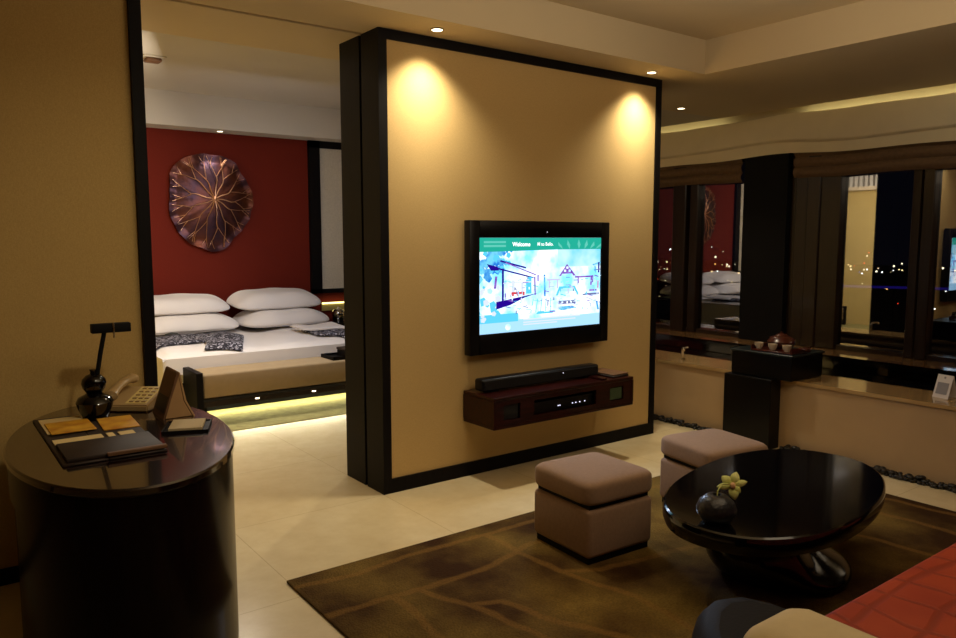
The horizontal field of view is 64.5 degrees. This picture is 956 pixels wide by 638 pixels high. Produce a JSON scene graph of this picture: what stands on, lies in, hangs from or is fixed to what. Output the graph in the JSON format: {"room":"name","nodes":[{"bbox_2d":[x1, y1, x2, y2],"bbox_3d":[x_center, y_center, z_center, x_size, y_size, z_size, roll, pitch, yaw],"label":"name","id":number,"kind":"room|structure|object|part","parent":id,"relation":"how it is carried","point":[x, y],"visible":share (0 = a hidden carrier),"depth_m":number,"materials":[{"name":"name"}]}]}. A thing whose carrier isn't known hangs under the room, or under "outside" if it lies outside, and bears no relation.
{"room":"hotel suite lounge","nodes":[
{"label":"hotel suite lounge","id":0,"kind":"room"},
{"bbox_2d":[146,127,343,325],"bbox_3d":[-3.743,-0.600,7.495,10.700,2.600,0.150,-5,8,-36],"label":"wall","id":1,"kind":"structure","parent":0,"point":[271,250],"depth_m":8.26,"materials":[{"name":"red paint"}]},
{"bbox_2d":[169,153,252,251],"bbox_3d":[-2.766,-1.215,7.935,0.883,1.019,0.126,-5,8,-36],"label":"art","id":2,"kind":"object","parent":1,"relation":"attached to","point":[211,201],"visible":1,"depth_m":7.90,"materials":[{"name":"orange metal"}]},
{"bbox_2d":[307,140,343,293],"bbox_3d":[-1.105,-1.224,9.287,2.060,1.740,0.070,-5,8,-36],"label":"wall panel","id":3,"kind":"object","parent":1,"relation":"attached to","point":[323,157],"visible":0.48,"depth_m":8.77,"materials":[{"name":"beige fabric"}]},
{"bbox_2d":[321,301,343,310],"bbox_3d":[-1.578,-0.163,9.063,0.620,0.098,0.035,-5,8,-36],"label":"wall light","id":4,"kind":"object","parent":1,"relation":"attached to","point":[326,306],"visible":0.36,"depth_m":8.94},
{"bbox_2d":[322,301,343,303],"bbox_3d":[-1.573,-0.202,9.052,0.620,0.018,0.018,-5,8,-36],"label":"diffuser","id":5,"kind":"object","parent":4,"relation":"attached to","point":[342,302],"depth_m":8.95,"materials":[{"name":"plastic"}]},
{"bbox_2d":[0,0,661,568],"bbox_3d":[-2.140,-0.191,3.411,8.375,2.655,0.490,-5,8,-36],"label":"wall","id":6,"kind":"structure","parent":0,"point":[438,134],"depth_m":4.46,"materials":[{"name":"beige paint"}]},
{"bbox_2d":[0,566,18,585],"bbox_3d":[-3.460,1.232,2.259,4.710,0.070,0.015,-5,8,-36],"label":"baseboard","id":7,"kind":"structure","parent":6,"relation":"attached to","point":[10,575],"depth_m":3.30,"materials":[{"name":"black wood"}]},
{"bbox_2d":[126,0,157,385],"bbox_3d":[-1.598,-0.211,3.600,0.052,2.655,0.210,-5,8,-36],"label":"trim","id":8,"kind":"structure","parent":6,"relation":"attached to","point":[133,6],"depth_m":3.47,"materials":[{"name":"black wood"}]},
{"bbox_3d":[0.202,-0.391,5.278,2.375,2.655,0.270,-5,8,-36],"label":"panel","id":9,"kind":"part","parent":6,"relation":"part of","materials":[{"name":"black wood"}]},
{"bbox_2d":[464,220,609,355],"bbox_3d":[0.413,-0.224,4.985,1.204,0.830,0.077,-5,8,-36],"label":"television","id":10,"kind":"object","parent":6,"relation":"attached to","point":[528,285],"visible":1,"depth_m":4.90,"materials":[{"name":"black plastic"}]},
{"bbox_2d":[463,375,633,430],"bbox_3d":[0.488,0.516,4.973,1.213,0.196,0.312,-5,8,-36],"label":"shelf","id":11,"kind":"object","parent":6,"relation":"attached to","point":[506,408],"visible":0.94,"depth_m":4.76,"materials":[{"name":"brown wood"}]},
{"bbox_2d":[504,403,517,419],"bbox_3d":[0.194,0.557,4.595,0.120,0.096,0.008,-5,8,-36],"label":"speaker grille","id":12,"kind":"object","parent":11,"relation":"attached to","point":[510,409],"depth_m":4.59,"materials":[{"name":"fabric"}]},
{"bbox_2d":[475,363,597,391],"bbox_3d":[0.406,0.379,4.938,1.000,0.085,0.097,-5,8,-36],"label":"soundbar","id":13,"kind":"object","parent":11,"relation":"on","point":[492,383],"visible":1,"depth_m":4.86,"materials":[{"name":"black plastic"}]},
{"bbox_3d":[0.574,0.529,4.859,1.173,0.152,0.016,-5,8,-36],"label":"panel","id":14,"kind":"part","parent":11,"relation":"part of","materials":[{"name":"brown wood"}]},
{"bbox_2d":[588,375,606,379],"bbox_3d":[0.798,0.395,5.125,0.050,0.014,0.160,-5,8,-36],"label":"remote control","id":15,"kind":"object","parent":11,"relation":"on","point":[589,376],"visible":0.92,"depth_m":5.09,"materials":[{"name":"black plastic"}]},
{"bbox_2d":[597,368,628,377],"bbox_3d":[0.902,0.374,5.282,0.165,0.022,0.250,-5,8,-39],"label":"folder","id":16,"kind":"object","parent":11,"relation":"on","point":[605,372],"visible":0.76,"depth_m":5.22,"materials":[{"name":"brown leather"}]},
{"bbox_2d":[142,30,718,142],"bbox_3d":[-2.883,-1.952,5.800,10.240,0.450,3.750,-5,8,-36],"label":"ceiling","id":17,"kind":"structure","parent":0,"point":[201,85],"depth_m":7.32,"materials":[{"name":"paint"}]},
{"bbox_2d":[143,54,166,63],"bbox_3d":[-2.587,-2.062,6.028,0.170,0.040,0.170,-5,8,-36],"label":"smoke detector","id":18,"kind":"object","parent":17,"relation":"attached to","point":[147,58],"visible":0.94,"depth_m":5.99,"materials":[{"name":"paint"}]},
{"bbox_2d":[0,393,955,637],"bbox_3d":[-0.806,1.214,3.211,10.100,0.104,10.900,-5,8,-36],"label":"floor","id":19,"kind":"structure","parent":0,"point":[299,512],"depth_m":4.31,"materials":[{"name":"beige tile"}]},
{"bbox_2d":[3,406,238,637],"bbox_3d":[-1.350,0.819,2.925,0.780,0.750,1.368,-5,8,-36],"label":"desk","id":20,"kind":"object","parent":19,"relation":"on","point":[142,546],"visible":0.8,"depth_m":2.39,"materials":[{"name":"brown wood"}]},
{"bbox_2d":[33,416,167,467],"bbox_3d":[-1.460,0.432,2.891,0.330,0.026,0.777,-5,8,-36],"label":"folder","id":21,"kind":"object","parent":20,"relation":"on","point":[142,442],"visible":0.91,"depth_m":2.67,"materials":[{"name":"brown leather"}]},
{"bbox_2d":[38,416,81,434],"bbox_3d":[-1.648,0.421,3.017,0.150,0.004,0.270,-5,8,-36],"label":"brochure","id":22,"kind":"object","parent":21,"relation":"on","point":[41,422],"visible":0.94,"depth_m":3.08,"materials":[{"name":"beige paper"}]},
{"bbox_2d":[44,419,96,434],"bbox_3d":[-1.599,0.422,2.972,0.155,0.004,0.200,-5,8,-36],"label":"brochure","id":23,"kind":"object","parent":21,"relation":"on","point":[79,425],"visible":1,"depth_m":2.96,"materials":[{"name":"paper"}]},
{"bbox_2d":[52,434,103,445],"bbox_3d":[-1.473,0.445,2.796,0.165,0.004,0.075,-5,8,-36],"label":"paper slip","id":24,"kind":"object","parent":21,"relation":"on","point":[73,439],"visible":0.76,"depth_m":2.79,"materials":[{"name":"beige paper"}]},
{"bbox_2d":[106,432,115,436],"bbox_3d":[-1.385,0.438,2.861,0.025,0.004,0.075,-5,8,-36],"label":"paper slip","id":25,"kind":"object","parent":21,"relation":"on","point":[109,433],"visible":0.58,"depth_m":2.86,"materials":[{"name":"beige paper"}]},
{"bbox_2d":[96,415,139,430],"bbox_3d":[-1.452,0.417,3.056,0.130,0.004,0.220,-4,7,-34],"label":"brochure","id":26,"kind":"object","parent":21,"relation":"on","point":[126,421],"visible":1,"depth_m":3.05,"materials":[{"name":"paper"}]},
{"bbox_2d":[117,430,135,434],"bbox_3d":[-1.338,0.435,2.890,0.055,0.004,0.075,-5,8,-36],"label":"paper slip","id":27,"kind":"object","parent":21,"relation":"on","point":[126,431],"visible":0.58,"depth_m":2.89,"materials":[{"name":"beige paper"}]},
{"bbox_2d":[75,322,130,420],"bbox_3d":[-1.566,0.213,3.169,0.222,0.402,0.144,-5,8,-36],"label":"desk lamp","id":28,"kind":"object","parent":20,"relation":"on","point":[95,404],"visible":0.96,"depth_m":3.13,"materials":[{"name":"black metal"}]},
{"bbox_3d":[-1.571,0.144,3.157,0.057,0.205,0.018,-5,8,-36],"label":"arm","id":29,"kind":"part","parent":28,"relation":"part of"},
{"bbox_2d":[112,322,114,337],"bbox_3d":[-1.517,0.046,3.157,0.007,0.067,0.012,-5,8,-36],"label":"pull chain","id":30,"kind":"object","parent":28,"relation":"attached to","point":[113,324],"depth_m":3.15,"materials":[{"name":"silver metal"}]},
{"bbox_2d":[105,373,159,411],"bbox_3d":[-1.526,0.327,3.378,0.200,0.133,0.220,0,6,1],"label":"telephone","id":31,"kind":"object","parent":20,"relation":"on","point":[126,398],"visible":0.94,"depth_m":3.34,"materials":[{"name":"beige plastic"}]},
{"bbox_2d":[153,366,194,419],"bbox_3d":[-1.306,0.310,3.242,0.129,0.195,0.176,-5,8,-36],"label":"card stand","id":32,"kind":"object","parent":20,"relation":"on","point":[171,400],"visible":1,"depth_m":3.18,"materials":[{"name":"brown leather"}]},
{"bbox_2d":[161,419,211,434],"bbox_3d":[-1.154,0.427,3.011,0.170,0.011,0.180,-2,6,-15],"label":"tray","id":33,"kind":"object","parent":20,"relation":"on","point":[208,422],"visible":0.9,"depth_m":2.94,"materials":[{"name":"black leather"}]},
{"bbox_2d":[168,418,205,430],"bbox_3d":[-1.154,0.420,3.010,0.124,0.012,0.156,-2,6,-15],"label":"notepad","id":34,"kind":"object","parent":33,"relation":"on","point":[198,423],"visible":1,"depth_m":2.99,"materials":[{"name":"paper"}]},
{"bbox_2d":[156,324,345,410],"bbox_3d":[-2.253,0.426,7.477,2.090,0.564,1.810,-5,8,-36],"label":"bed","id":35,"kind":"object","parent":19,"relation":"on","point":[268,344],"visible":0.39,"depth_m":6.79,"materials":[{"name":"white fabric"}]},
{"bbox_2d":[155,312,238,334],"bbox_3d":[-2.945,0.034,7.613,1.000,0.183,0.600,-5,9,-36],"label":"pillow","id":36,"kind":"object","parent":35,"relation":"on","point":[214,321],"visible":0.62,"depth_m":7.42,"materials":[{"name":"white fabric"}]},
{"bbox_2d":[154,293,229,315],"bbox_3d":[-3.015,-0.155,7.653,0.940,0.192,0.498,-4,7,-35],"label":"pillow","id":37,"kind":"object","parent":36,"relation":"on","point":[178,303],"visible":0.71,"depth_m":7.53,"materials":[{"name":"white fabric"}]},
{"bbox_2d":[156,331,243,350],"bbox_3d":[-2.526,0.208,6.928,0.842,0.076,1.075,-3,7,-28],"label":"robe","id":38,"kind":"object","parent":35,"relation":"on","point":[221,340],"visible":0.97,"depth_m":6.84,"materials":[{"name":"black fabric"}]},
{"bbox_2d":[233,307,328,327],"bbox_3d":[-2.134,-0.030,8.212,0.980,0.183,0.620,-5,9,-36],"label":"pillow","id":39,"kind":"object","parent":35,"relation":"on","point":[305,315],"visible":0.83,"depth_m":7.96,"materials":[{"name":"white fabric"}]},
{"bbox_2d":[226,288,320,309],"bbox_3d":[-2.212,-0.227,8.246,0.981,0.216,0.499,-5,8,-39],"label":"pillow","id":40,"kind":"object","parent":39,"relation":"on","point":[265,298],"visible":1,"depth_m":8.05,"materials":[{"name":"white fabric"}]},
{"bbox_2d":[301,329,344,337],"bbox_3d":[-1.461,0.146,7.508,0.463,0.074,0.711,-3,7,-22],"label":"robe","id":41,"kind":"object","parent":35,"relation":"on","point":[332,332],"visible":0.58,"depth_m":7.39,"materials":[{"name":"black fabric"}]},
{"bbox_2d":[290,322,344,330],"bbox_3d":[-1.593,0.079,7.727,0.500,0.043,0.600,-5,8,-36],"label":"folded towel","id":42,"kind":"object","parent":41,"relation":"on","point":[327,325],"visible":0.93,"depth_m":7.62,"materials":[{"name":"white fabric"}]},
{"bbox_2d":[183,356,345,411],"bbox_3d":[-1.592,0.575,6.599,1.780,0.446,0.385,-5,8,-36],"label":"bench","id":43,"kind":"object","parent":19,"relation":"on","point":[204,388],"visible":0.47,"depth_m":6.25,"materials":[{"name":"beige fabric"}]},
{"bbox_3d":[-2.281,0.553,6.073,0.052,0.290,0.370,-5,8,-36],"label":"panel","id":44,"kind":"part","parent":43,"relation":"part of","materials":[{"name":"black wood"}]},
{"bbox_3d":[-1.589,0.579,6.596,1.676,0.023,0.355,-5,8,-36],"label":"rail","id":45,"kind":"part","parent":43,"relation":"part of","materials":[{"name":"black paint"}]},
{"bbox_3d":[-1.598,0.614,6.612,1.676,0.045,0.345,-5,8,-36],"label":"rail","id":46,"kind":"part","parent":43,"relation":"part of","materials":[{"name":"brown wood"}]},
{"bbox_2d":[321,352,344,360],"bbox_3d":[-1.173,0.325,6.865,0.420,0.030,0.260,-5,8,-36],"label":"serving tray","id":47,"kind":"object","parent":43,"relation":"on","point":[333,356],"visible":0.41,"depth_m":6.75,"materials":[{"name":"black wood"}]},
{"bbox_2d":[336,346,344,355],"bbox_3d":[-1.128,0.288,6.894,0.260,0.072,0.190,-5,8,-36],"label":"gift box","id":48,"kind":"object","parent":47,"relation":"on","point":[340,350],"visible":0.24,"depth_m":6.83,"materials":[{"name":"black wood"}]},
{"bbox_3d":[-1.128,0.263,6.891,0.260,0.021,0.190,-5,8,-36],"label":"lid","id":49,"kind":"part","parent":48,"relation":"part of","materials":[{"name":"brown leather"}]},
{"bbox_2d":[318,319,344,325],"bbox_3d":[-1.392,0.273,8.960,1.020,0.545,0.425,-5,8,-36],"label":"nightstand","id":50,"kind":"object","parent":19,"relation":"on","point":[330,320],"visible":0.02,"depth_m":8.67,"materials":[{"name":"black wood"}]},
{"bbox_2d":[332,306,343,320],"bbox_3d":[-1.620,-0.067,8.794,0.152,0.166,0.152,-5,8,-36],"label":"ice bucket","id":51,"kind":"object","parent":50,"relation":"on","point":[338,313],"visible":0.9,"depth_m":8.74,"materials":[{"name":"silver metal"}]},
{"bbox_3d":[-1.620,-0.117,8.789,0.152,0.066,0.152,-5,8,-36],"label":"lid","id":52,"kind":"part","parent":51,"relation":"part of","materials":[{"name":"silver metal"}]},
{"bbox_2d":[287,476,955,637],"bbox_3d":[1.625,1.208,2.744,3.272,0.013,3.855,-5,8,-36],"label":"rug","id":53,"kind":"object","parent":19,"relation":"on","point":[497,579],"visible":0.45,"depth_m":3.27,"materials":[{"name":"brown carpet"}]},
{"bbox_2d":[534,452,651,564],"bbox_3d":[0.557,0.898,3.701,0.430,0.399,0.430,-4,7,-33],"label":"ottoman","id":54,"kind":"object","parent":53,"relation":"on","point":[591,507],"visible":1,"depth_m":3.55,"materials":[{"name":"beige fabric"}]},
{"bbox_2d":[535,452,651,505],"bbox_3d":[0.557,0.764,3.687,0.430,0.128,0.430,-4,7,-33],"label":"cushion","id":55,"kind":"object","parent":54,"relation":"on","point":[591,478],"depth_m":3.57,"materials":[{"name":"beige fabric"}]},
{"bbox_2d":[660,429,767,501],"bbox_3d":[1.298,0.846,4.193,0.430,0.399,0.430,-3,7,-26],"label":"ottoman","id":56,"kind":"object","parent":53,"relation":"on","point":[685,452],"visible":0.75,"depth_m":4.12,"materials":[{"name":"beige fabric"}]},
{"bbox_2d":[661,429,767,467],"bbox_3d":[1.298,0.711,4.179,0.430,0.128,0.430,-3,7,-26],"label":"cushion","id":57,"kind":"object","parent":56,"relation":"on","point":[698,448],"depth_m":4.09,"materials":[{"name":"beige fabric"}]},
{"bbox_2d":[662,449,885,595],"bbox_3d":[1.339,0.936,3.406,0.796,0.386,1.416,5,8,42],"label":"coffee table","id":58,"kind":"object","parent":53,"relation":"on","point":[794,505],"visible":0.92,"depth_m":3.16,"materials":[{"name":"black paint"}]},
{"bbox_2d":[696,492,736,523],"bbox_3d":[0.929,0.735,2.953,0.154,0.110,0.154,-5,8,-36],"label":"bud vase","id":59,"kind":"object","parent":58,"relation":"on","point":[712,508],"visible":0.99,"depth_m":2.90,"materials":[{"name":"grey ceramic"}]},
{"bbox_2d":[717,472,746,499],"bbox_3d":[0.985,0.662,3.002,0.153,0.104,0.070,-2,7,-22],"label":"orchid","id":60,"kind":"object","parent":59,"relation":"in","point":[733,483],"visible":1,"depth_m":3.00,"materials":[{"name":"yellow plant"}]},
{"bbox_3d":[0.968,0.678,2.977,0.104,0.075,0.006,-5,8,-36],"label":"stem","id":61,"kind":"part","parent":60,"relation":"part of","materials":[{"name":"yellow plant"}]},
{"bbox_2d":[692,543,955,637],"bbox_3d":[1.949,0.849,2.342,3.063,0.786,1.287,-5,8,-36],"label":"sofa","id":62,"kind":"object","parent":53,"relation":"on","point":[920,601],"visible":1,"depth_m":2.07,"materials":[{"name":"red fabric"}]},
{"bbox_3d":[0.909,1.066,1.613,0.502,0.478,1.246,-5,8,-36],"label":"arm","id":63,"kind":"part","parent":62,"relation":"part of","materials":[{"name":"black leather"}]},
{"bbox_2d":[825,543,955,637],"bbox_3d":[1.954,0.893,2.376,2.110,0.185,0.850,-5,8,-36],"label":"seat cushion","id":64,"kind":"object","parent":62,"relation":"on","point":[919,602],"depth_m":2.18,"materials":[{"name":"red fabric"}]},
{"bbox_2d":[723,345,824,449],"bbox_3d":[2.168,0.566,5.578,0.455,0.690,0.520,-5,8,-36],"label":"console","id":65,"kind":"object","parent":19,"relation":"on","point":[751,403],"visible":0.82,"depth_m":5.43,"materials":[{"name":"black wood"}]},
{"bbox_3d":[1.995,0.662,5.544,0.125,0.505,0.385,-5,8,-36],"label":"leg","id":66,"kind":"part","parent":65,"relation":"part of","materials":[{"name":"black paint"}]},
{"bbox_2d":[751,342,811,354],"bbox_3d":[2.198,0.212,5.437,0.250,0.042,0.380,-5,8,-36],"label":"tray","id":67,"kind":"object","parent":65,"relation":"on","point":[765,348],"visible":0.81,"depth_m":5.37,"materials":[{"name":"red paint"}]},
{"bbox_2d":[755,342,763,348],"bbox_3d":[2.039,0.191,5.498,0.064,0.045,0.064,-5,8,-36],"label":"teacup","id":68,"kind":"object","parent":67,"relation":"on","point":[759,345],"visible":1,"depth_m":5.48,"materials":[{"name":"beige ceramic"}]},
{"bbox_2d":[768,343,776,349],"bbox_3d":[2.106,0.200,5.417,0.064,0.045,0.064,-5,8,-36],"label":"teacup","id":69,"kind":"object","parent":67,"relation":"on","point":[772,346],"visible":1,"depth_m":5.39,"materials":[{"name":"beige ceramic"}]},
{"bbox_2d":[767,332,794,348],"bbox_3d":[2.207,0.151,5.508,0.194,0.122,0.195,3,7,26],"label":"teapot","id":70,"kind":"object","parent":67,"relation":"on","point":[780,339],"visible":0.84,"depth_m":5.45,"materials":[{"name":"brown ceramic"}]},
{"bbox_3d":[2.206,0.105,5.507,0.090,0.029,0.090,-5,8,-36],"label":"lid","id":71,"kind":"part","parent":70,"relation":"part of","materials":[{"name":"brown ceramic"}]},
{"bbox_2d":[782,345,791,351],"bbox_3d":[2.176,0.208,5.340,0.064,0.045,0.064,-5,8,-36],"label":"teacup","id":72,"kind":"object","parent":67,"relation":"on","point":[786,348],"visible":0.99,"depth_m":5.32,"materials":[{"name":"beige ceramic"}]},
{"bbox_3d":[2.293,0.211,5.308,0.070,0.012,0.060,-5,8,-36],"label":"handle","id":73,"kind":"part","parent":67,"relation":"part of","materials":[{"name":"red paint"}]},
{"bbox_2d":[654,414,955,492],"bbox_3d":[2.281,0.926,5.239,0.102,0.048,5.949,-5,8,-36],"label":"pebbles","id":74,"kind":"object","parent":19,"relation":"on","point":[919,479],"visible":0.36,"depth_m":4.76,"materials":[{"name":"black gravel"}]},
{"bbox_2d":[140,0,955,117],"bbox_3d":[-0.565,-1.689,3.081,10.700,0.395,10.900,-5,8,-36],"label":"ceiling","id":75,"kind":"structure","parent":0,"point":[711,58],"depth_m":4.65,"materials":[{"name":"beige paint"}]},
{"bbox_2d":[431,27,443,31],"bbox_3d":[-0.227,-1.609,4.213,0.072,0.007,0.072,-5,8,-36],"label":"recessed light","id":76,"kind":"object","parent":75,"relation":"in","point":[435,29],"visible":1,"depth_m":4.20,"materials":[{"name":"silver metal"}]},
{"bbox_2d":[738,153,792,341],"bbox_3d":[2.844,-0.816,7.327,0.300,2.055,0.460,-5,8,-36],"label":"column","id":77,"kind":"structure","parent":0,"point":[767,178],"depth_m":7.23,"materials":[{"name":"black wood"}]},
{"bbox_2d":[660,92,955,167],"bbox_3d":[3.508,-1.579,6.012,0.084,0.386,10.601,-5,8,-36],"label":"valance","id":78,"kind":"object","parent":77,"relation":"attached to","point":[931,118],"visible":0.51,"depth_m":6.65,"materials":[{"name":"beige paint"}]},
{"bbox_2d":[654,350,955,484],"bbox_3d":[3.126,0.778,4.469,0.390,0.502,8.290,-5,8,-36],"label":"wall","id":79,"kind":"structure","parent":0,"point":[905,430],"depth_m":5.10,"materials":[{"name":"beige paint"}]},
{"bbox_2d":[680,347,688,359],"bbox_3d":[1.703,0.281,6.240,0.064,0.111,0.105,0,6,0],"label":"water tap","id":80,"kind":"object","parent":79,"relation":"on","point":[683,348],"visible":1,"depth_m":6.26,"materials":[{"name":"silver metal"}]},
{"bbox_3d":[1.688,0.282,6.234,0.022,0.110,0.095,1,6,8],"label":"post","id":81,"kind":"part","parent":80,"relation":"part of","materials":[{"name":"silver metal"}]},
{"bbox_2d":[655,341,955,390],"bbox_3d":[2.941,0.724,5.835,0.950,0.520,10.700,-5,8,-36],"label":"ledge","id":82,"kind":"object","parent":79,"relation":"attached to","point":[921,383],"visible":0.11,"depth_m":6.12,"materials":[{"name":"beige stone"}]},
{"bbox_2d":[932,374,955,398],"bbox_3d":[2.944,0.422,4.771,0.100,0.142,0.100,-3,7,-24],"label":"tent card","id":83,"kind":"object","parent":79,"relation":"on","point":[945,386],"visible":1,"depth_m":4.76,"materials":[{"name":"white paper"}]},
{"bbox_2d":[661,83,955,132],"bbox_3d":[3.648,-0.538,6.354,0.200,2.920,10.900,-5,8,-36],"label":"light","id":84,"kind":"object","parent":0,"point":[950,88],"depth_m":6.76,"materials":[{"name":"beige paint"}]},
{"bbox_2d":[656,158,744,337],"bbox_3d":[1.556,-0.860,8.966,0.136,1.795,3.700,-5,8,-36],"label":"window","id":85,"kind":"structure","parent":84,"relation":"in","point":[686,275],"depth_m":8.02,"materials":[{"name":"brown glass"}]},
{"bbox_2d":[660,159,743,187],"bbox_3d":[1.504,-1.633,8.832,0.050,0.294,3.600,-5,8,-36],"label":"blind","id":86,"kind":"object","parent":85,"relation":"attached to","point":[726,172],"visible":0.23,"depth_m":7.75,"materials":[{"name":"brown fabric"}]},
{"bbox_2d":[656,338,955,381],"bbox_3d":[3.499,0.663,6.245,0.440,0.555,10.700,-5,8,-36],"label":"ledge","id":87,"kind":"object","parent":84,"relation":"attached to","point":[657,339],"depth_m":6.35,"materials":[{"name":"black stone"}]},
{"bbox_2d":[656,328,955,377],"bbox_3d":[3.485,0.363,6.203,0.475,0.050,10.700,-5,8,-36],"label":"ledge","id":88,"kind":"object","parent":87,"relation":"on","point":[935,368],"visible":0.39,"depth_m":6.40,"materials":[{"name":"brown wood"}]},
{"bbox_2d":[785,153,955,363],"bbox_3d":[4.844,-0.390,4.569,0.136,1.795,6.400,-5,8,-36],"label":"window","id":89,"kind":"structure","parent":84,"relation":"in","point":[818,213],"depth_m":6.76,"materials":[{"name":"brown wood"}]},
{"bbox_2d":[793,141,955,177],"bbox_3d":[4.771,-1.166,4.464,0.050,0.293,6.250,-5,8,-36],"label":"blind","id":90,"kind":"object","parent":89,"relation":"attached to","point":[930,155],"visible":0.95,"depth_m":6.35,"materials":[{"name":"brown fabric"}]},
{"label":"outside","id":91,"kind":"structure","parent":0,"visible":0},
{"bbox_2d":[715,261,955,356],"bbox_3d":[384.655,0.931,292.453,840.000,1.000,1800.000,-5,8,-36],"label":"ground","id":92,"kind":"structure","parent":91,"point":[870,317],"depth_m":355.75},
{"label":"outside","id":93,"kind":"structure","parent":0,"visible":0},
{"bbox_2d":[715,252,955,309],"bbox_3d":[122.209,-5.865,190.375,235.008,24.601,413.059,-5,8,-36],"label":"city lights","id":94,"kind":"object","parent":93,"point":[876,271],"visible":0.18,"depth_m":246.33},
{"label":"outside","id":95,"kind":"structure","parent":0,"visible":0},
{"bbox_2d":[843,285,949,289],"bbox_3d":[71.374,-5.519,131.807,8.175,0.416,16.801,-5,8,-36],"label":"bridge","id":96,"kind":"structure","parent":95,"point":[852,286],"depth_m":131.88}
]}

